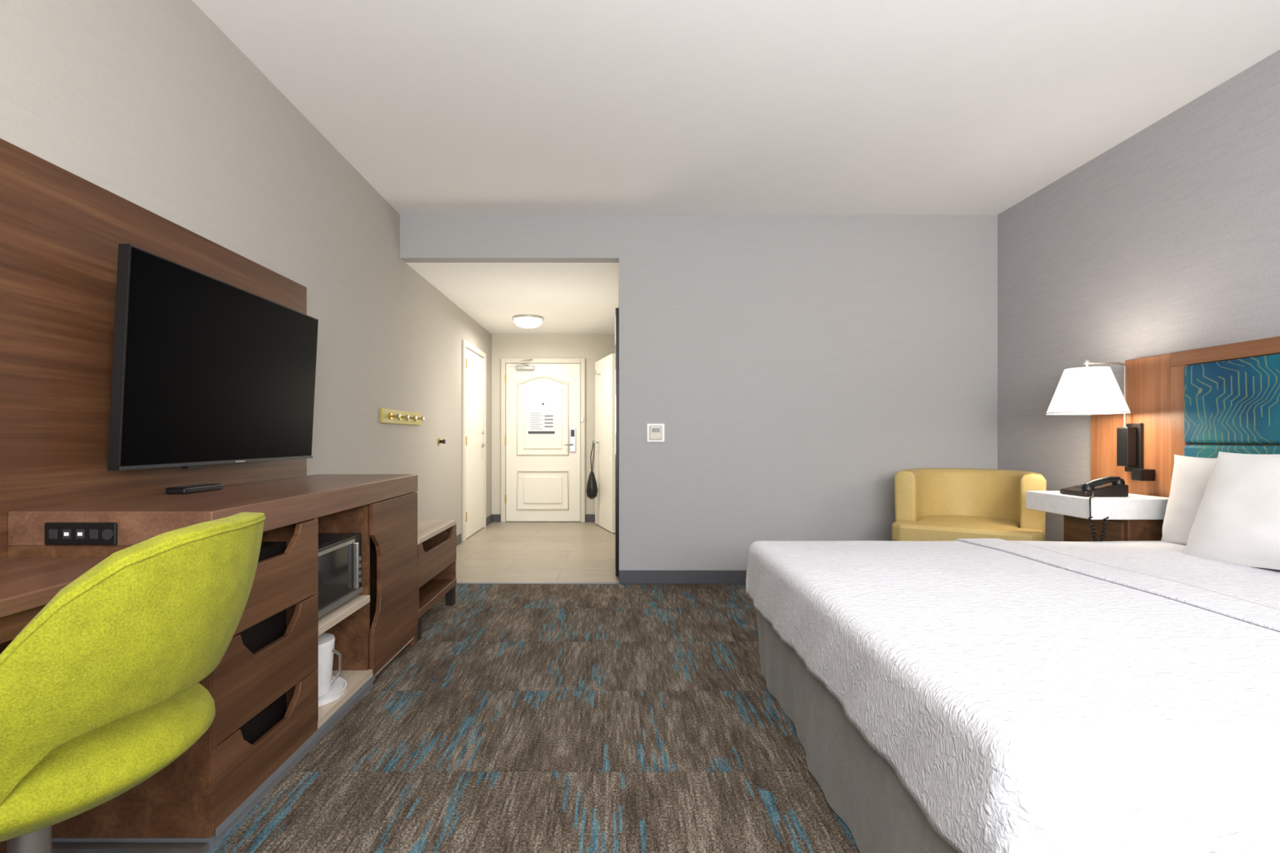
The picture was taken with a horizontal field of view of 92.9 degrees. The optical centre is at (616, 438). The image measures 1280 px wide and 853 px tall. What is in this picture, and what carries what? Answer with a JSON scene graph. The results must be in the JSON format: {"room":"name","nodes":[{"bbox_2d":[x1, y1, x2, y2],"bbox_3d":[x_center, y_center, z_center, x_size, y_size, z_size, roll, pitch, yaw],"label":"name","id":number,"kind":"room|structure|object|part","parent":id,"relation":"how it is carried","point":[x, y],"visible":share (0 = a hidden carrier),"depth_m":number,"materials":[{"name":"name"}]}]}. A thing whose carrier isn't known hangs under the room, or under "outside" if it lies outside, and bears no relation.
{"room":"hotel room","nodes":[
{"label":"hotel room","id":0,"kind":"room"},
{"bbox_2d":[0,0,491,542],"bbox_3d":[-1.683,-0.290,3.225,0.150,2.740,9.550,0,0,0],"label":"wall","id":1,"kind":"structure","parent":0,"point":[150,104],"depth_m":2.73,"materials":[{"name":"paint"}]},
{"bbox_2d":[0,137,306,852],"bbox_3d":[-1.595,0.154,1.730,0.026,1.852,2.760,0,0,0],"label":"wood wall panel","id":2,"kind":"object","parent":1,"relation":"attached to","point":[61,232],"visible":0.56,"depth_m":1.76,"materials":[{"name":"brown wood"}]},
{"bbox_2d":[106,243,318,471],"bbox_3d":[-1.506,-0.234,2.356,0.152,0.677,1.138,0,0,0],"label":"television","id":3,"kind":"object","parent":2,"relation":"attached to","point":[207,370],"visible":1,"depth_m":2.12,"materials":[{"name":"black plastic"}]},
{"bbox_3d":[-1.463,-0.238,1.788,0.064,0.667,0.003,0,0,0],"label":"trim","id":4,"kind":"part","parent":3,"relation":"part of","materials":[{"name":"black plastic"}]},
{"bbox_2d":[379,408,424,425],"bbox_3d":[-1.563,-0.155,4.540,0.090,0.100,0.820,0,0,0],"label":"hook rail","id":5,"kind":"object","parent":1,"relation":"attached to","point":[386,415],"visible":1,"depth_m":4.44,"materials":[{"name":"gold metal"}]},
{"bbox_2d":[437,438,445,444],"bbox_3d":[-1.579,0.030,5.500,0.062,0.060,0.060,0,0,0],"label":"door stop","id":6,"kind":"object","parent":1,"relation":"attached to","point":[439,441],"visible":1,"depth_m":5.49,"materials":[{"name":"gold metal"}]},
{"bbox_2d":[456,533,461,546],"bbox_3d":[-1.602,1.030,5.160,0.012,0.100,2.220,0,0,0],"label":"baseboard","id":7,"kind":"structure","parent":1,"relation":"attached to","point":[459,536],"depth_m":6.17,"materials":[{"name":"plastic"}]},
{"bbox_2d":[462,339,486,542],"bbox_3d":[-1.595,0.025,6.865,0.025,2.110,1.070,0,0,0],"label":"door frame","id":8,"kind":"structure","parent":1,"relation":"attached to","point":[464,342],"depth_m":6.39,"materials":[{"name":"paint"}]},
{"bbox_2d":[466,348,483,538],"bbox_3d":[-1.602,0.054,6.870,0.012,2.028,0.900,0,0,0],"label":"leaf","id":9,"kind":"object","parent":1,"relation":"attached to","point":[474,370],"visible":0.72,"depth_m":6.85,"materials":[{"name":"white paint"}]},
{"bbox_2d":[486,514,492,525],"bbox_3d":[-1.602,1.030,7.640,0.012,0.100,0.420,0,0,0],"label":"baseboard","id":10,"kind":"structure","parent":1,"relation":"attached to","point":[489,519],"depth_m":7.65,"materials":[{"name":"plastic"}]},
{"bbox_2d":[406,262,618,334],"bbox_3d":[-0.809,-1.390,6.320,1.898,0.100,3.360,0,0,0],"label":"ceiling","id":11,"kind":"structure","parent":0,"point":[571,298],"depth_m":5.59,"materials":[{"name":"white paint"}]},
{"bbox_2d":[512,314,543,328],"bbox_3d":[-0.980,-1.284,6.750,0.340,0.112,0.340,0,0,0],"label":"ceiling light","id":12,"kind":"object","parent":11,"relation":"attached to","point":[524,321],"depth_m":6.64,"materials":[{"name":"white glass"}]},
{"bbox_2d":[208,521,859,852],"bbox_3d":[0.613,1.130,3.225,4.741,0.100,9.550,0,0,0],"label":"floor","id":13,"kind":"structure","parent":0,"point":[620,717],"depth_m":2.21,"materials":[{"name":"carpet"}]},
{"bbox_2d":[0,558,105,643],"bbox_3d":[-1.381,0.695,0.964,0.401,0.770,1.228,0,0,0],"label":"desk","id":14,"kind":"object","parent":13,"relation":"on","point":[27,585],"visible":0.5,"depth_m":1.30,"materials":[{"name":"brown wood"}]},
{"bbox_2d":[52,843,208,852],"bbox_3d":[-1.296,1.065,1.567,0.472,0.030,0.023,0,0,0],"label":"strip","id":15,"kind":"object","parent":13,"relation":"on","point":[56,847],"visible":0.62,"depth_m":1.56,"materials":[{"name":"metal"}]},
{"bbox_2d":[0,511,266,852],"bbox_3d":[-1.046,0.615,1.133,0.686,0.928,0.606,0,0,0],"label":"desk chair","id":16,"kind":"object","parent":13,"relation":"on","point":[101,691],"visible":1,"depth_m":0.98,"materials":[{"name":"fabric"}]},
{"bbox_3d":[-1.092,0.578,1.120,0.594,0.175,0.580,0,0,0],"label":"seat","id":17,"kind":"part","parent":16,"relation":"part of","materials":[{"name":"fabric"}]},
{"bbox_2d":[8,474,417,851],"bbox_3d":[-1.316,0.635,2.400,0.532,0.890,1.640,0,0,0],"label":"dresser","id":18,"kind":"object","parent":13,"relation":"on","point":[264,689],"visible":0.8,"depth_m":1.91,"materials":[{"name":"brown wood"}]},
{"bbox_2d":[44,522,117,545],"bbox_3d":[-1.387,0.247,1.574,0.186,0.059,0.012,0,0,0],"label":"power outlet","id":19,"kind":"object","parent":18,"relation":"attached to","point":[55,533],"visible":1,"depth_m":1.57,"materials":[{"name":"black plastic"}]},
{"bbox_2d":[102,528,113,539],"bbox_3d":[-1.313,0.248,1.570,0.028,0.028,0.004,0,0,0],"label":"switch","id":20,"kind":"object","parent":19,"relation":"attached to","point":[107,534],"depth_m":1.57,"materials":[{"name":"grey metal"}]},
{"bbox_2d":[165,483,222,493],"bbox_3d":[-1.495,0.177,2.160,0.070,0.025,0.200,0,0,0],"label":"remote control","id":21,"kind":"object","parent":18,"relation":"on","point":[202,487],"visible":1,"depth_m":2.11,"materials":[{"name":"black plastic"}]},
{"bbox_3d":[-1.060,0.919,1.862,0.020,0.212,0.556,0,0,0],"label":"drawer","id":22,"kind":"part","parent":18,"relation":"part of","materials":[{"name":"brown wood"}]},
{"bbox_3d":[-1.060,0.678,1.862,0.020,0.260,0.556,0,0,0],"label":"drawer","id":23,"kind":"part","parent":18,"relation":"part of","materials":[{"name":"brown wood"}]},
{"bbox_3d":[-1.060,0.413,1.862,0.020,0.259,0.556,0,0,0],"label":"drawer","id":24,"kind":"part","parent":18,"relation":"part of","materials":[{"name":"brown wood"}]},
{"bbox_2d":[318,675,346,706],"bbox_3d":[-1.200,0.988,2.360,0.284,0.025,0.284,0,0,0],"label":"serving tray","id":25,"kind":"object","parent":18,"relation":"on","point":[338,688],"visible":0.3,"depth_m":2.36,"materials":[{"name":"white plastic"}]},
{"bbox_2d":[318,632,342,697],"bbox_3d":[-1.190,0.869,2.360,0.180,0.238,0.180,0,0,25],"label":"pitcher","id":26,"kind":"object","parent":25,"relation":"on","point":[326,651],"visible":0.35,"depth_m":2.34,"materials":[{"name":"white plastic"}]},
{"bbox_3d":[-1.190,0.772,2.360,0.180,0.045,0.180,0,0,0],"label":"lid","id":27,"kind":"part","parent":26,"relation":"part of","materials":[{"name":"white plastic"}]},
{"bbox_3d":[-1.099,0.885,2.378,0.021,0.139,0.045,0,0,34],"label":"handle","id":28,"kind":"part","parent":26,"relation":"part of","materials":[{"name":"metal"}]},
{"bbox_2d":[318,533,363,618],"bbox_3d":[-1.282,0.540,2.385,0.435,0.270,0.440,0,0,0],"label":"microwave oven","id":29,"kind":"object","parent":18,"relation":"on","point":[340,554],"visible":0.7,"depth_m":2.39,"materials":[{"name":"grey metal"}]},
{"bbox_3d":[-1.087,0.423,2.342,0.007,0.014,0.355,0,0,0],"label":"trim","id":30,"kind":"part","parent":29,"relation":"part of","materials":[{"name":"metal"}]},
{"bbox_3d":[-1.087,0.644,2.385,0.007,0.022,0.440,0,0,0],"label":"trim","id":31,"kind":"part","parent":29,"relation":"part of","materials":[{"name":"metal"}]},
{"bbox_3d":[-1.075,0.525,2.513,0.020,0.190,0.015,0,0,0],"label":"handle","id":32,"kind":"part","parent":29,"relation":"part of","materials":[{"name":"metal"}]},
{"bbox_2d":[318,595,369,635],"bbox_3d":[-1.311,0.690,2.385,0.502,0.030,0.470,0,0,0],"label":"shelf","id":33,"kind":"object","parent":18,"relation":"attached to","point":[328,620],"depth_m":2.38,"materials":[{"name":"laminate"}]},
{"bbox_3d":[-1.060,0.657,2.922,0.020,0.746,0.585,0,0,0],"label":"door","id":34,"kind":"part","parent":18,"relation":"part of","materials":[{"name":"brown wood"}]},
{"bbox_2d":[417,520,456,641],"bbox_3d":[-1.326,0.807,3.612,0.552,0.545,0.775,0,0,0],"label":"bench","id":35,"kind":"object","parent":13,"relation":"on","point":[437,539],"visible":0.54,"depth_m":3.70,"materials":[{"name":"laminate"}]},
{"bbox_3d":[-1.080,1.020,3.260,0.050,0.120,0.060,0,0,0],"label":"leg","id":36,"kind":"part","parent":35,"relation":"part of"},
{"bbox_2d":[417,577,456,618],"bbox_3d":[-1.316,0.940,3.612,0.532,0.040,0.775,0,0,0],"label":"shelf","id":37,"kind":"object","parent":35,"relation":"attached to","point":[434,589],"depth_m":3.67,"materials":[{"name":"brown wood"}]},
{"bbox_3d":[-1.080,1.020,3.960,0.050,0.120,0.060,0,0,0],"label":"leg","id":38,"kind":"part","parent":35,"relation":"part of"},
{"bbox_2d":[891,467,1046,541],"bbox_3d":[2.287,0.646,3.961,0.831,0.868,0.877,0,0,33],"label":"armchair","id":39,"kind":"object","parent":13,"relation":"on","point":[931,504],"visible":0.41,"depth_m":4.01,"materials":[{"name":"yellow leather"}]},
{"bbox_2d":[891,515,1044,541],"bbox_3d":[2.251,0.598,3.906,0.800,0.125,0.743,0,0,33],"label":"seat cushion","id":40,"kind":"object","parent":39,"relation":"on","point":[919,527],"depth_m":3.71,"materials":[{"name":"yellow leather"}]},
{"bbox_2d":[746,537,1279,852],"bbox_3d":[1.656,0.770,1.948,2.128,0.620,1.992,0,0,0],"label":"bed","id":41,"kind":"object","parent":13,"relation":"on","point":[983,695],"visible":0.97,"depth_m":1.35,"materials":[{"name":"fabric"}]},
{"bbox_2d":[1160,454,1217,545],"bbox_3d":[2.601,0.285,2.450,0.201,0.432,0.840,0,0,0],"label":"pillow","id":42,"kind":"object","parent":41,"relation":"on","point":[1191,476],"visible":0.3,"depth_m":2.71,"materials":[{"name":"fabric"}]},
{"bbox_2d":[1182,451,1279,569],"bbox_3d":[2.412,0.272,2.080,0.257,0.448,0.860,0,0,0],"label":"pillow","id":43,"kind":"object","parent":41,"relation":"on","point":[1237,521],"visible":0.98,"depth_m":2.27,"materials":[{"name":"fabric"}]},
{"bbox_2d":[1025,490,1168,542],"bbox_3d":[2.526,0.688,3.183,0.452,0.785,0.475,0,0,0],"label":"nightstand","id":44,"kind":"object","parent":13,"relation":"on","point":[1133,517],"visible":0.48,"depth_m":3.00,"materials":[{"name":"white stone"}]},
{"bbox_2d":[1059,475,1128,541],"bbox_3d":[2.429,0.357,3.080,0.303,0.332,0.320,0,0,0],"label":"telephone","id":45,"kind":"object","parent":44,"relation":"on","point":[1101,486],"visible":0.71,"depth_m":3.06,"materials":[{"name":"black plastic"}]},
{"bbox_3d":[2.357,0.395,2.966,0.074,0.257,0.168,0,0,43],"label":"cord","id":46,"kind":"part","parent":45,"relation":"part of","materials":[{"name":"black plastic"}]},
{"bbox_3d":[2.493,0.537,3.185,0.015,0.245,0.390,0,0,0],"label":"drawer","id":47,"kind":"part","parent":44,"relation":"part of","materials":[{"name":"brown wood"}]},
{"bbox_2d":[491,334,615,514],"bbox_3d":[-0.734,-0.130,7.925,1.748,2.420,0.150,0,0,0],"label":"wall entry","id":48,"kind":"structure","parent":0,"point":[593,348],"depth_m":7.85,"materials":[{"name":"beige paint"}]},
{"bbox_2d":[570,429,574,436],"bbox_3d":[-0.560,-0.065,7.802,0.050,0.090,0.005,0,0,0],"label":"reader","id":49,"kind":"object","parent":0,"point":[572,431],"depth_m":7.80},
{"bbox_2d":[615,307,618,576],"bbox_3d":[0.006,0.030,5.030,0.028,2.060,0.740,0,0,0],"label":"wall mirror","id":50,"kind":"object","parent":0,"point":[616,308],"depth_m":4.66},
{"bbox_2d":[191,0,1279,214],"bbox_3d":[0.613,-1.710,1.545,4.741,0.100,6.190,0,0,0],"label":"ceiling","id":51,"kind":"structure","parent":0,"point":[442,107],"depth_m":2.89,"materials":[{"name":"paint"}]},
{"bbox_2d":[618,214,997,570],"bbox_3d":[1.427,-0.290,4.580,2.813,2.740,0.120,0,0,0],"label":"wall","id":52,"kind":"structure","parent":0,"point":[791,366],"depth_m":4.52,"materials":[{"name":"grey paint"}]},
{"bbox_2d":[400,214,618,262],"bbox_3d":[-0.794,-1.500,4.580,1.628,0.320,0.120,0,0,0],"label":"header","id":53,"kind":"object","parent":52,"relation":"attached to","point":[424,238],"depth_m":4.52,"materials":[{"name":"grey paint"}]},
{"bbox_2d":[456,582,618,584],"bbox_3d":[-0.788,1.077,4.520,1.616,0.006,0.040,0,0,0],"label":"trim","id":54,"kind":"structure","parent":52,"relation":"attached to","point":[457,583],"depth_m":4.51,"materials":[{"name":"grey metal"}]},
{"bbox_2d":[646,423,664,442],"bbox_3d":[0.292,-0.040,4.505,0.135,0.140,0.034,0,0,0],"label":"thermostat","id":55,"kind":"object","parent":52,"relation":"attached to","point":[655,432],"visible":1,"depth_m":4.49,"materials":[{"name":"white plastic"}]},
{"bbox_2d":[618,570,746,583],"bbox_3d":[1.427,1.030,4.514,2.813,0.100,0.012,0,0,0],"label":"baseboard","id":56,"kind":"structure","parent":52,"relation":"attached to","point":[624,576],"depth_m":4.51,"materials":[{"name":"plastic"}]},
{"bbox_2d":[997,49,1279,541],"bbox_3d":[2.908,-0.290,1.545,0.150,2.740,6.190,0,0,0],"label":"wall","id":57,"kind":"structure","parent":0,"point":[1166,241],"depth_m":3.32,"materials":[{"name":"paint"}]},
{"bbox_2d":[1090,336,1279,497],"bbox_3d":[2.787,0.328,2.080,0.093,1.505,3.000,0,0,0],"label":"headboard","id":58,"kind":"object","parent":57,"relation":"attached to","point":[1203,402],"visible":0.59,"depth_m":2.88,"materials":[{"name":"brown wood"}]},
{"bbox_2d":[1045,359,1155,480],"bbox_3d":[2.562,-0.102,3.270,0.427,0.645,0.364,0,0,0],"label":"wall lamp","id":59,"kind":"object","parent":58,"relation":"attached to","point":[1087,390],"visible":1,"depth_m":3.20,"materials":[{"name":"white fabric"}]},
{"bbox_3d":[2.530,-0.255,3.270,0.360,0.240,0.360,0,0,0],"label":"lamp shade","id":60,"kind":"part","parent":59,"relation":"part of","materials":[{"name":"white fabric"}]},
{"bbox_3d":[2.632,-0.206,3.270,0.219,0.412,0.013,0,0,0],"label":"arm","id":61,"kind":"part","parent":59,"relation":"part of","materials":[{"name":"metal"}]},
{"bbox_3d":[2.765,0.263,2.985,0.020,1.235,0.080,0,0,0],"label":"frame","id":62,"kind":"part","parent":58,"relation":"part of","materials":[{"name":"brown wood"}]},
{"bbox_3d":[2.765,-0.390,1.950,0.020,0.070,2.150,0,0,0],"label":"frame","id":63,"kind":"part","parent":58,"relation":"part of","materials":[{"name":"brown wood"}]},
{"bbox_3d":[0.080,-0.130,6.245,0.120,2.420,3.210,0,0,0],"label":"wall","id":64,"kind":"structure","parent":0,"visible":0},
{"bbox_2d":[492,514,500,522],"bbox_3d":[-1.543,1.030,7.844,0.106,0.100,0.012,0,0,0],"label":"baseboard","id":65,"kind":"structure","parent":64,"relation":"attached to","point":[495,517],"depth_m":7.84,"materials":[{"name":"plastic"}]},
{"bbox_2d":[500,358,585,522],"bbox_3d":[-0.944,0.025,7.830,1.083,2.110,0.040,0,0,0],"label":"door frame","id":66,"kind":"structure","parent":64,"relation":"attached to","point":[503,365],"depth_m":7.81,"materials":[{"name":"paint"}]},
{"bbox_2d":[506,364,580,521],"bbox_3d":[-0.942,0.054,7.825,0.956,2.028,0.039,0,0,0],"label":"leaf","id":67,"kind":"object","parent":64,"relation":"attached to","point":[568,373],"depth_m":7.82,"materials":[{"name":"white paint"}]},
{"bbox_2d":[512,359,534,369],"bbox_3d":[-1.179,-0.947,7.731,0.259,0.144,0.179,0,0,0],"label":"door closer","id":68,"kind":"object","parent":67,"relation":"attached to","point":[526,366],"depth_m":7.76,"materials":[{"name":"metal"}]},
{"bbox_3d":[-1.194,-0.970,7.720,0.271,0.097,0.022,0,0,-32],"label":"closer arm","id":69,"kind":"part","parent":68,"relation":"part of","materials":[{"name":"metal"}]},
{"bbox_2d":[528,409,555,433],"bbox_3d":[-0.960,-0.215,7.800,0.340,0.310,0.008,0,0,0],"label":"sign","id":70,"kind":"object","parent":67,"relation":"attached to","point":[540,421],"visible":1,"depth_m":7.80,"materials":[{"name":"white paper"}]},
{"bbox_2d":[516,375,568,455],"bbox_3d":[-0.945,-0.292,7.820,0.674,1.026,0.032,0,0,0],"label":"trim","id":71,"kind":"structure","parent":67,"relation":"attached to","point":[539,376],"depth_m":7.81,"materials":[{"name":"paint"}]},
{"bbox_2d":[516,469,568,510],"bbox_3d":[-0.945,0.663,7.820,0.672,0.516,0.032,0,0,0],"label":"trim","id":72,"kind":"structure","parent":67,"relation":"attached to","point":[521,470],"depth_m":7.81,"materials":[{"name":"paint"}]},
{"bbox_3d":[-0.945,-0.290,7.814,0.500,0.850,0.015,0,0,0],"label":"field","id":73,"kind":"part","parent":67,"relation":"part of","materials":[{"name":"white wood"}]},
{"bbox_3d":[-0.945,0.665,7.814,0.500,0.340,0.015,0,0,0],"label":"field","id":74,"kind":"part","parent":67,"relation":"part of","materials":[{"name":"white wood"}]},
{"bbox_2d":[569,427,575,452],"bbox_3d":[-0.560,0.020,7.812,0.080,0.320,0.015,0,0,0],"label":"lock plate","id":75,"kind":"object","parent":67,"relation":"attached to","point":[572,439],"visible":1,"depth_m":7.80,"materials":[{"name":"silver metal"}]},
{"bbox_2d":[585,514,595,522],"bbox_3d":[-0.190,1.030,7.844,0.420,0.100,0.012,0,0,0],"label":"baseboard","id":76,"kind":"structure","parent":64,"relation":"attached to","point":[588,517],"depth_m":7.84,"materials":[{"name":"plastic"}]},
{"bbox_2d":[595,353,615,533],"bbox_3d":[-0.139,0.055,7.280,0.040,2.030,0.830,0,0,-16],"label":"leaf","id":77,"kind":"object","parent":64,"relation":"attached to","point":[605,382],"visible":0.96,"depth_m":7.17,"materials":[{"name":"white paint"}]},
{"bbox_3d":[-0.247,0.050,7.427,0.067,0.019,0.111,0,0,0],"label":"lever","id":78,"kind":"object","parent":77,"relation":"attached to","visible":0},
{"bbox_2d":[586,440,597,498],"bbox_3d":[-0.298,0.387,7.422,0.144,0.706,0.144,0,0,0],"label":"drawstring bag","id":79,"kind":"object","parent":78,"relation":"hanging from","point":[592,487],"visible":1,"depth_m":7.38,"materials":[{"name":"black fabric"}]},
{"bbox_3d":[-0.292,0.232,7.433,0.057,0.397,0.022,0,0,-41],"label":"cord","id":80,"kind":"part","parent":79,"relation":"part of","materials":[{"name":"fabric"}]},
{"bbox_3d":[-0.278,0.232,7.432,0.026,0.397,0.054,0,0,45],"label":"cord","id":81,"kind":"part","parent":79,"relation":"part of","materials":[{"name":"fabric"}]}
]}

